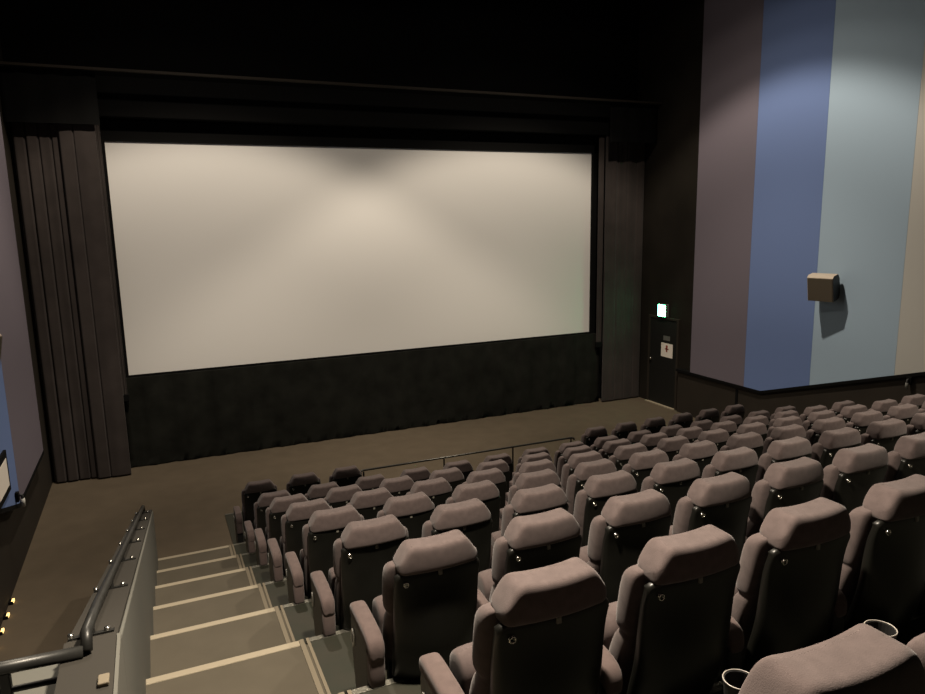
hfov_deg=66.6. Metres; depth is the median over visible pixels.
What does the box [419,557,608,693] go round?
seat
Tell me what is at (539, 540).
seat
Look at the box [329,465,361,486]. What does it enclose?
seat
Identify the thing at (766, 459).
cushion
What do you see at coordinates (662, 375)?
door
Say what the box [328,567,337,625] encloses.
seat cushion
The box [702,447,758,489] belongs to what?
seat
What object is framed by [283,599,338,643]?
floor
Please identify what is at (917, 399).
seat
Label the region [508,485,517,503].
cushion
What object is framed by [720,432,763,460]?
seat
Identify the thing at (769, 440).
armrest
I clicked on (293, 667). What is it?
stairs
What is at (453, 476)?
seat
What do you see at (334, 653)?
floor
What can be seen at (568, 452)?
seat
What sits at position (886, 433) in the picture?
seat
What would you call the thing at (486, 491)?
seat
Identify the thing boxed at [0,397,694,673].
floor
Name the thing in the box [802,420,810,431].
cushion
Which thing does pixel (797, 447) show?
seat
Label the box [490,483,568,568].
seat
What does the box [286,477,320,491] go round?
cushion
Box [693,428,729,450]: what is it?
seat
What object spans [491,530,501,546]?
seat cushion
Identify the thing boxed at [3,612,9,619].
floor light
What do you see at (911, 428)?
cushion
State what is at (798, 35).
acoustic panel
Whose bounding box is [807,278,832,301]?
grille
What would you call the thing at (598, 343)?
side masking
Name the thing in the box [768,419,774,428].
cushion
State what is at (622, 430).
seat
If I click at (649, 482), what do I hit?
cushion
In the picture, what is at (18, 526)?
wall
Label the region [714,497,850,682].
seat
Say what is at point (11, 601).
floor light
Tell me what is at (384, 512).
cushion
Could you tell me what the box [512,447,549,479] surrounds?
seat
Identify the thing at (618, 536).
seat
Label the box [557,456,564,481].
cushion
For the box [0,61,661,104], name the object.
trim
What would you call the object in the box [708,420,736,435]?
seat
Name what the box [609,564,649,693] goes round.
cushion
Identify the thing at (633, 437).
seat
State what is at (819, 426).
seat
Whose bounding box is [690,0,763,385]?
acoustic panel
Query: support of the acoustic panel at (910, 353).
attached to the wall at (670, 31)
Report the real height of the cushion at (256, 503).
0.642 m
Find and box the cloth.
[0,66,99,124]
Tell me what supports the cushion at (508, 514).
on the seat at (530, 501)
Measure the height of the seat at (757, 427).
1.018 m
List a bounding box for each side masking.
[94,125,129,401]
[595,136,604,347]
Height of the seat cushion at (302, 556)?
0.388 m
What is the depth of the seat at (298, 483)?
9.39 m
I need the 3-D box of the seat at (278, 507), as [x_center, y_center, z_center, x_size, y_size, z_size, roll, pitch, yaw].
[-1.823,1.967,7.215,0.558,1.011,0.460,-6,11,-23]
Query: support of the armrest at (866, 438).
on the seat at (886, 433)
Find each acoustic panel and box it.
[0,118,42,499]
[0,361,25,508]
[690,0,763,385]
[744,0,835,390]
[809,0,924,384]
[894,45,924,374]
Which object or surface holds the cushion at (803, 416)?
on the seat at (808, 410)
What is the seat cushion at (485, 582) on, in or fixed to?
on the seat at (539, 540)
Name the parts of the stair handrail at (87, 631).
post, rail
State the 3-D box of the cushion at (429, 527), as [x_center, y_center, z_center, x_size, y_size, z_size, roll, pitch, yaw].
[-0.047,1.356,4.529,0.464,0.642,0.250,-6,11,-23]
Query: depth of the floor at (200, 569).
7.68 m
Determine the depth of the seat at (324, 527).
5.08 m
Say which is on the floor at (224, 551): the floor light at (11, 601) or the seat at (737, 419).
the seat at (737, 419)
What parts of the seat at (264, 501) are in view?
arm panel, arm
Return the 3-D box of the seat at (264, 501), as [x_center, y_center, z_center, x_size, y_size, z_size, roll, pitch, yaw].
[-2.223,2.124,8.171,0.558,1.011,0.460,-6,11,-23]
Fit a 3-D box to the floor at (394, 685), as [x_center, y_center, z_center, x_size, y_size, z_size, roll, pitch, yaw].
[3.527,2.362,4.619,8.346,2.210,1.000,-6,11,-23]
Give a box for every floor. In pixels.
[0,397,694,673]
[157,552,268,585]
[158,542,246,569]
[251,563,285,585]
[265,578,307,609]
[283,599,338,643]
[309,629,386,693]
[351,677,420,693]
[710,612,924,693]
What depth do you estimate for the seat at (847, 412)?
8.69 m
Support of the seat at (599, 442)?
on the floor at (224, 551)
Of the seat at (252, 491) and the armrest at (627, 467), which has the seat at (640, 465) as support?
the armrest at (627, 467)
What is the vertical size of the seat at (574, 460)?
1.018 m
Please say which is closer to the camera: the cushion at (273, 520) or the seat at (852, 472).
the seat at (852, 472)
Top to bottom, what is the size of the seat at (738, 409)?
1.018 m
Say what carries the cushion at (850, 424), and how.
on the seat at (860, 421)
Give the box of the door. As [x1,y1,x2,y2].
[645,314,680,409]
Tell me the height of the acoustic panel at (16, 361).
8.615 m
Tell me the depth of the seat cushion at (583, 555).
3.86 m
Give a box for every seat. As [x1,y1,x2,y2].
[233,479,276,542]
[244,490,290,552]
[254,493,308,565]
[267,498,332,581]
[285,505,363,603]
[286,472,320,494]
[304,482,338,500]
[310,514,408,635]
[323,484,361,507]
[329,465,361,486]
[346,487,393,519]
[350,529,479,687]
[355,474,384,490]
[377,475,413,496]
[377,492,434,538]
[400,467,430,482]
[406,477,452,507]
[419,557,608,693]
[422,498,492,572]
[428,467,464,491]
[443,460,473,481]
[446,480,500,532]
[462,468,506,508]
[476,459,509,492]
[477,508,581,609]
[484,453,512,480]
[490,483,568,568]
[499,469,560,530]
[505,459,556,505]
[509,452,551,488]
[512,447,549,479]
[554,441,583,471]
[557,445,591,481]
[560,450,602,493]
[566,458,616,514]
[573,470,637,546]
[579,489,671,602]
[581,426,607,446]
[590,435,618,451]
[598,438,630,458]
[598,524,739,693]
[608,443,647,470]
[611,421,636,438]
[622,449,668,491]
[627,430,651,443]
[639,432,667,450]
[640,417,665,433]
[641,458,700,525]
[653,435,689,461]
[660,424,682,437]
[668,412,692,427]
[669,472,751,562]
[672,440,717,477]
[674,426,702,442]
[690,419,712,430]
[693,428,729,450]
[695,408,718,422]
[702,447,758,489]
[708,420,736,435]
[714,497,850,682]
[719,414,742,428]
[720,404,744,419]
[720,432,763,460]
[722,633,924,693]
[733,422,766,443]
[738,623,924,693]
[743,415,768,430]
[745,457,823,541]
[748,410,769,421]
[755,436,811,482]
[762,424,805,453]
[766,416,801,437]
[768,410,798,428]
[770,405,796,419]
[799,405,827,422]
[802,410,835,431]
[806,417,845,446]
[811,427,860,468]
[820,443,888,512]
[824,474,924,640]
[829,400,854,415]
[836,404,867,422]
[846,410,882,434]
[860,418,906,452]
[868,399,897,415]
[883,403,918,424]
[883,432,924,482]
[898,394,924,408]
[906,413,924,435]
[918,401,924,412]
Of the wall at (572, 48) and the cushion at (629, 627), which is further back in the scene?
the wall at (572, 48)
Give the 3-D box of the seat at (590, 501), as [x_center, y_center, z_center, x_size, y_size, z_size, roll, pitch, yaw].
[0.888,1.342,5.067,0.568,1.018,0.583,-6,11,-23]
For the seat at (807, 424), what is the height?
1.018 m
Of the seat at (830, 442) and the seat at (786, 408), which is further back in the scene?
the seat at (786, 408)
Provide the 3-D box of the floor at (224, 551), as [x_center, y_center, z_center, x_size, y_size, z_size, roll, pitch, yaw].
[0.701,2.409,10.014,9.232,0.321,1.000,-6,11,-23]
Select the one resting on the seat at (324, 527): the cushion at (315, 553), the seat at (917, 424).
the cushion at (315, 553)
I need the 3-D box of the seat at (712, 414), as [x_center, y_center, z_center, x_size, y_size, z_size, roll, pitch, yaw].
[4.160,1.554,12.481,0.568,1.018,0.583,-6,11,-23]
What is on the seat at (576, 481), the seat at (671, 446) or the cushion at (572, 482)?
the cushion at (572, 482)
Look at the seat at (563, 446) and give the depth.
9.50 m
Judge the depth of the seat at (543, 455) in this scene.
8.10 m
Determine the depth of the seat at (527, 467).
6.91 m
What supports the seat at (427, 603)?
on the floor at (334, 653)
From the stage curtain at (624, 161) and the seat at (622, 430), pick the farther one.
the stage curtain at (624, 161)
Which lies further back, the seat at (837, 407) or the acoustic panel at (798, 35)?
the acoustic panel at (798, 35)
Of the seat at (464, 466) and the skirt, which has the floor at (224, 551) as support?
the seat at (464, 466)
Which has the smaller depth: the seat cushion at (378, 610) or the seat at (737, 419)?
the seat cushion at (378, 610)
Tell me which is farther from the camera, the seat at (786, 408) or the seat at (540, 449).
the seat at (786, 408)
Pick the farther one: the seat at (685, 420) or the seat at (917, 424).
the seat at (685, 420)
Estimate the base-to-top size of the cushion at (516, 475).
0.642 m
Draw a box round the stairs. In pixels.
[146,566,330,693]
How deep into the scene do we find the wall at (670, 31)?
15.45 m
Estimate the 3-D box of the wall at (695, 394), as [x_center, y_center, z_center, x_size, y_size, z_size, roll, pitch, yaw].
[6.475,0.726,11.981,0.088,2.726,8.095,-6,11,-23]
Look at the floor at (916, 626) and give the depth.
3.04 m
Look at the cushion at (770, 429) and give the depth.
8.28 m
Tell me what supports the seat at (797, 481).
on the floor at (334, 653)
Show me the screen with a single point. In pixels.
(234, 245)
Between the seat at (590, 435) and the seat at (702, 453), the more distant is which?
the seat at (590, 435)
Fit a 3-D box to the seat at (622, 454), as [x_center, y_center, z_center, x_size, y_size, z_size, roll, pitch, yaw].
[1.649,1.504,7.659,0.568,1.018,0.583,-6,11,-23]
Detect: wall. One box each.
[0,0,639,397]
[0,40,52,627]
[11,664,59,693]
[54,509,157,693]
[637,0,704,398]
[676,372,924,421]
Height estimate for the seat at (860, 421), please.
1.018 m
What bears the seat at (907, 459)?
on the floor at (334, 653)
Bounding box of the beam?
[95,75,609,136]
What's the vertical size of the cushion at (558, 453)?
0.642 m
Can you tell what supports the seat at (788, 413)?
on the floor at (200, 569)
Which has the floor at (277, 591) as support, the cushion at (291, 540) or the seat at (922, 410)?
the seat at (922, 410)
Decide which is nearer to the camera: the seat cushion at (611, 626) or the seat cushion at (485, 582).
the seat cushion at (611, 626)
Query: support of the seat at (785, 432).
on the floor at (277, 591)
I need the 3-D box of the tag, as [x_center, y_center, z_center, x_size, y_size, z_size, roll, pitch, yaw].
[4.644,-0.196,16.016,0.006,0.105,0.219,-6,11,-23]
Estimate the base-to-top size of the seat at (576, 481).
1.018 m
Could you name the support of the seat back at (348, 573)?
on the seat at (363, 549)
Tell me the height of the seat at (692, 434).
1.018 m
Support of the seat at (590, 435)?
on the floor at (82, 524)
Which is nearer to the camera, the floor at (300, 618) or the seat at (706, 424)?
the floor at (300, 618)
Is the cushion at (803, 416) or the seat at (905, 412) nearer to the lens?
the seat at (905, 412)
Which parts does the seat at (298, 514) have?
arm panel, arm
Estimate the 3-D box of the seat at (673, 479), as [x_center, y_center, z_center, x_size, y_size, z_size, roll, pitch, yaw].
[1.401,1.292,5.290,0.568,1.018,0.583,-6,11,-23]
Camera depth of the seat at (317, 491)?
8.12 m
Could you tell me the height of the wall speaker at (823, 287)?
0.465 m
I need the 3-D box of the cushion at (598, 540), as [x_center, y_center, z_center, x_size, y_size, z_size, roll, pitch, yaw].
[0.866,1.150,3.796,0.464,0.642,0.250,-6,11,-23]
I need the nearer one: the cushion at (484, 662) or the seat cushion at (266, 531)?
the cushion at (484, 662)
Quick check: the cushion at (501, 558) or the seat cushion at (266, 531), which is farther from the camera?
the seat cushion at (266, 531)
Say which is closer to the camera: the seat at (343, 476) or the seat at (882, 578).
the seat at (882, 578)
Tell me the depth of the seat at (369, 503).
6.23 m
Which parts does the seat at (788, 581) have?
arm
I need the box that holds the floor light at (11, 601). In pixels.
[8,598,14,604]
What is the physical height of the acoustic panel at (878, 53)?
8.278 m
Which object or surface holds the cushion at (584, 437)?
on the seat at (590, 435)
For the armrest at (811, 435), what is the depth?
7.07 m
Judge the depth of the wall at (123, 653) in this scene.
3.11 m
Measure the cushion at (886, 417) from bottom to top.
0.642 m
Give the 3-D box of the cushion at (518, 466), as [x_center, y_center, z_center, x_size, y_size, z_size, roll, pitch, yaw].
[0.822,1.626,8.298,0.464,0.642,0.250,-6,11,-23]
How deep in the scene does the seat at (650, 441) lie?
8.74 m
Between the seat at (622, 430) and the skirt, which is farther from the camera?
the skirt
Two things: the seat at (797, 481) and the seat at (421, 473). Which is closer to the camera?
the seat at (797, 481)
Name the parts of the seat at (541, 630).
arm panel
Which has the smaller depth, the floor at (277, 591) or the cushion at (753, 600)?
the cushion at (753, 600)
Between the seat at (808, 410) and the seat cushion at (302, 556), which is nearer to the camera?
the seat cushion at (302, 556)
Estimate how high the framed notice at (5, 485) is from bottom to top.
0.480 m
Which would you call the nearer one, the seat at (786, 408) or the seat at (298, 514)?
the seat at (298, 514)
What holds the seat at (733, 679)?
on the floor at (916, 626)
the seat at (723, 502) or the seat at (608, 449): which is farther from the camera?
the seat at (608, 449)
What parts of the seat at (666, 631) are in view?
arm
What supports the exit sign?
attached to the wall at (670, 31)
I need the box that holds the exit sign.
[658,303,668,316]
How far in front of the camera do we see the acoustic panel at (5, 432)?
8.39 m
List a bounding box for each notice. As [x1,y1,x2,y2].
[0,450,10,509]
[661,342,672,358]
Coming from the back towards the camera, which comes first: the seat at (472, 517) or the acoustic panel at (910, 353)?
the acoustic panel at (910, 353)
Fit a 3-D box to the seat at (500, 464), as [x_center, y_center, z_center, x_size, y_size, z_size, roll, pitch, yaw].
[0.215,1.761,8.166,0.568,1.018,0.583,-6,11,-23]
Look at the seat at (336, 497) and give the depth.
7.17 m
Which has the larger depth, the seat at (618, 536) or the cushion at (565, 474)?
the cushion at (565, 474)
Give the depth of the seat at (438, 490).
6.47 m
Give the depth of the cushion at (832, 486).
4.27 m
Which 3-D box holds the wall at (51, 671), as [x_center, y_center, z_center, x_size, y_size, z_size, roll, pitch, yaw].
[-1.330,2.866,0.888,1.448,2.715,3.800,-6,11,-23]
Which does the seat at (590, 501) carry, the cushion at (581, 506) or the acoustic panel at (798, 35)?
the cushion at (581, 506)
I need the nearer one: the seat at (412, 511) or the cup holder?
the cup holder
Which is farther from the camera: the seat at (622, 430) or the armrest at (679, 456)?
the seat at (622, 430)
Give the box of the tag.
[663,335,669,340]
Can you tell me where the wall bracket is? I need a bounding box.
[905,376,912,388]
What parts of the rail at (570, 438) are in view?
post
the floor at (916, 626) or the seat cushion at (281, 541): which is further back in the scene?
the seat cushion at (281, 541)
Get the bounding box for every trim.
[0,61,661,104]
[0,450,43,513]
[676,368,924,393]
[735,389,737,404]
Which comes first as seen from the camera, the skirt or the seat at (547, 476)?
the seat at (547, 476)
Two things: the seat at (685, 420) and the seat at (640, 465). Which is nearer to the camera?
the seat at (640, 465)
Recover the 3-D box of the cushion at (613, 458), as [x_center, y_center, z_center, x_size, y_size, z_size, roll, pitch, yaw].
[1.739,1.419,7.566,0.464,0.642,0.250,-6,11,-23]
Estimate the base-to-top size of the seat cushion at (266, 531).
0.388 m
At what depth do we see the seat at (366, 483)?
8.36 m
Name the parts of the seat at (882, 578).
arm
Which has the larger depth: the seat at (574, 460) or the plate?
the seat at (574, 460)
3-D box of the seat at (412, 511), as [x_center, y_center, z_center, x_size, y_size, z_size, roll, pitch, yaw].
[-0.535,1.598,5.579,0.568,1.018,0.583,-6,11,-23]
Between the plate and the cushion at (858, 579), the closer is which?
the plate
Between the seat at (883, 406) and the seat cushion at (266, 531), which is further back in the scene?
the seat at (883, 406)
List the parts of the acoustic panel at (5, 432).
wall bracket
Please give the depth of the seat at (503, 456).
9.07 m
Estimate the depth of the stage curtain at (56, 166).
11.68 m
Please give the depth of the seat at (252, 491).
9.20 m
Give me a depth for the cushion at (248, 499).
9.18 m
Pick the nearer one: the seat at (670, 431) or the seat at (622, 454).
the seat at (622, 454)
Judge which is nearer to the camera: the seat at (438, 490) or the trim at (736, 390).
the seat at (438, 490)
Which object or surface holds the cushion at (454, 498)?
on the seat at (486, 491)
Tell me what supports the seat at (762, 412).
on the floor at (224, 551)
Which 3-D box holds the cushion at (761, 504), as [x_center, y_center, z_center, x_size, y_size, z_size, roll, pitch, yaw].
[1.892,1.050,4.241,0.464,0.642,0.250,-6,11,-23]
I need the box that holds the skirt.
[124,333,599,466]
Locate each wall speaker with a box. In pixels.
[0,334,1,360]
[807,273,839,301]
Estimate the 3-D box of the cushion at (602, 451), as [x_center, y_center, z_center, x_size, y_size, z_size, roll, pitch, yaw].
[1.855,1.526,8.747,0.464,0.642,0.250,-6,11,-23]
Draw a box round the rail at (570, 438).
[360,437,574,476]
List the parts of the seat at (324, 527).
arm panel, arm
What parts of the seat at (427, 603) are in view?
row plate, arm panel, arm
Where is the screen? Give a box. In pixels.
[99,119,594,377]
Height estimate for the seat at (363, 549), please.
1.011 m
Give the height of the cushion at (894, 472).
0.642 m
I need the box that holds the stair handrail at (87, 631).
[0,505,148,693]
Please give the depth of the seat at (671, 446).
7.57 m
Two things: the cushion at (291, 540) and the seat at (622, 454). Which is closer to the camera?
the cushion at (291, 540)
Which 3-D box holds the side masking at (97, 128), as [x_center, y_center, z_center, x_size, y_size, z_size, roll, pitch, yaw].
[-6.036,-1.413,12.089,0.135,4.835,0.086,-6,11,-23]
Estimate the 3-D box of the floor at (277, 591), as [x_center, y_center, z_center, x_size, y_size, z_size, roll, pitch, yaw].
[2.316,2.367,7.404,8.346,1.264,1.000,-6,11,-23]
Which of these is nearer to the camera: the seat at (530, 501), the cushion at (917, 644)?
the cushion at (917, 644)
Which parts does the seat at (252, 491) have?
arm panel, arm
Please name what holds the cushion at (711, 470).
on the seat at (743, 461)
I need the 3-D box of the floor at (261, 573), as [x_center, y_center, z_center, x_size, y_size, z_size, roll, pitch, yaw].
[1.913,2.368,8.333,8.346,0.949,1.000,-6,11,-23]
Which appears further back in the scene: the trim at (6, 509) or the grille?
the grille
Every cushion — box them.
[241,484,276,521]
[254,502,257,528]
[265,500,308,538]
[265,527,267,556]
[280,536,285,575]
[281,506,332,572]
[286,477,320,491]
[300,549,307,596]
[302,514,363,593]
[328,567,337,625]
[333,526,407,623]
[372,595,386,669]
[377,503,434,517]
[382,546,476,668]
[422,513,490,537]
[446,494,499,503]
[450,642,475,693]
[469,602,499,693]
[478,568,493,601]
[489,536,510,601]
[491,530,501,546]
[501,504,514,535]
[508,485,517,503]
[512,472,519,485]
[515,463,521,472]
[554,450,560,471]
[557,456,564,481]
[561,463,569,493]
[566,474,577,514]
[573,489,588,542]
[579,545,589,562]
[581,434,586,444]
[587,515,608,575]
[598,449,604,457]
[603,601,618,650]
[608,455,616,464]
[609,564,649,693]
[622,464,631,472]
[641,476,655,491]
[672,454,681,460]
[672,496,695,534]
[702,464,717,477]
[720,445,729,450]
[731,532,773,658]
[746,479,771,537]
[755,453,772,481]
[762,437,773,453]
[766,426,774,437]
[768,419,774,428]
[799,414,805,422]
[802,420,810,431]
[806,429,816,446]
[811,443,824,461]
[820,464,841,499]
[839,506,876,617]
[846,422,854,427]
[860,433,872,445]
[883,415,890,420]
[883,451,902,482]
[906,424,916,435]
[906,633,924,670]
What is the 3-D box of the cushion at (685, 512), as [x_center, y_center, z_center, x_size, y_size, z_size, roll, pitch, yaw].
[1.379,1.100,4.019,0.464,0.642,0.250,-6,11,-23]
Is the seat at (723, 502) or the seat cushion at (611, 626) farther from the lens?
the seat at (723, 502)
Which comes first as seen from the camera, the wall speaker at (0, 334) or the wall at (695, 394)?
the wall speaker at (0, 334)
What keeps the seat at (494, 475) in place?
on the floor at (261, 573)
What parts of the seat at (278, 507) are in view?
arm panel, arm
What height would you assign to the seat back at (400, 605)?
0.642 m
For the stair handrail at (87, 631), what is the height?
1.966 m
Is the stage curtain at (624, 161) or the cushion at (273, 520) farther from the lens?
the stage curtain at (624, 161)
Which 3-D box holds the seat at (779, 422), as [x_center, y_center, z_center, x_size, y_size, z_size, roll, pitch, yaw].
[3.715,1.304,8.557,0.568,1.018,0.583,-6,11,-23]
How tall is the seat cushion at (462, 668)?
0.388 m
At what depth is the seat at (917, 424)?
6.09 m
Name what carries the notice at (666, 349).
attached to the door
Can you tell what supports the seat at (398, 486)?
on the floor at (200, 569)
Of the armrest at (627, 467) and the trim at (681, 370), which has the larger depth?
the trim at (681, 370)
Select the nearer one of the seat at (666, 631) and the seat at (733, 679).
the seat at (733, 679)
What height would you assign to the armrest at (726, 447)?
0.642 m
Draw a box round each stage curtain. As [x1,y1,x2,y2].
[8,122,130,482]
[601,135,644,401]
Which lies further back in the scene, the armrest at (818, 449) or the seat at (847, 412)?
the seat at (847, 412)
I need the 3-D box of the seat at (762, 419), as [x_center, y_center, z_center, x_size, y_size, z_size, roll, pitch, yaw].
[3.831,1.411,9.738,0.568,1.018,0.583,-6,11,-23]
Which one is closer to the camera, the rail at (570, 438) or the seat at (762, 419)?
the seat at (762, 419)
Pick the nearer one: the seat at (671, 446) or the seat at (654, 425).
the seat at (671, 446)
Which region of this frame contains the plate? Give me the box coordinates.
[97,673,109,686]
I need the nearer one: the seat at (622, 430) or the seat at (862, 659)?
the seat at (862, 659)
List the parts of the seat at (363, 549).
row plate, arm panel, arm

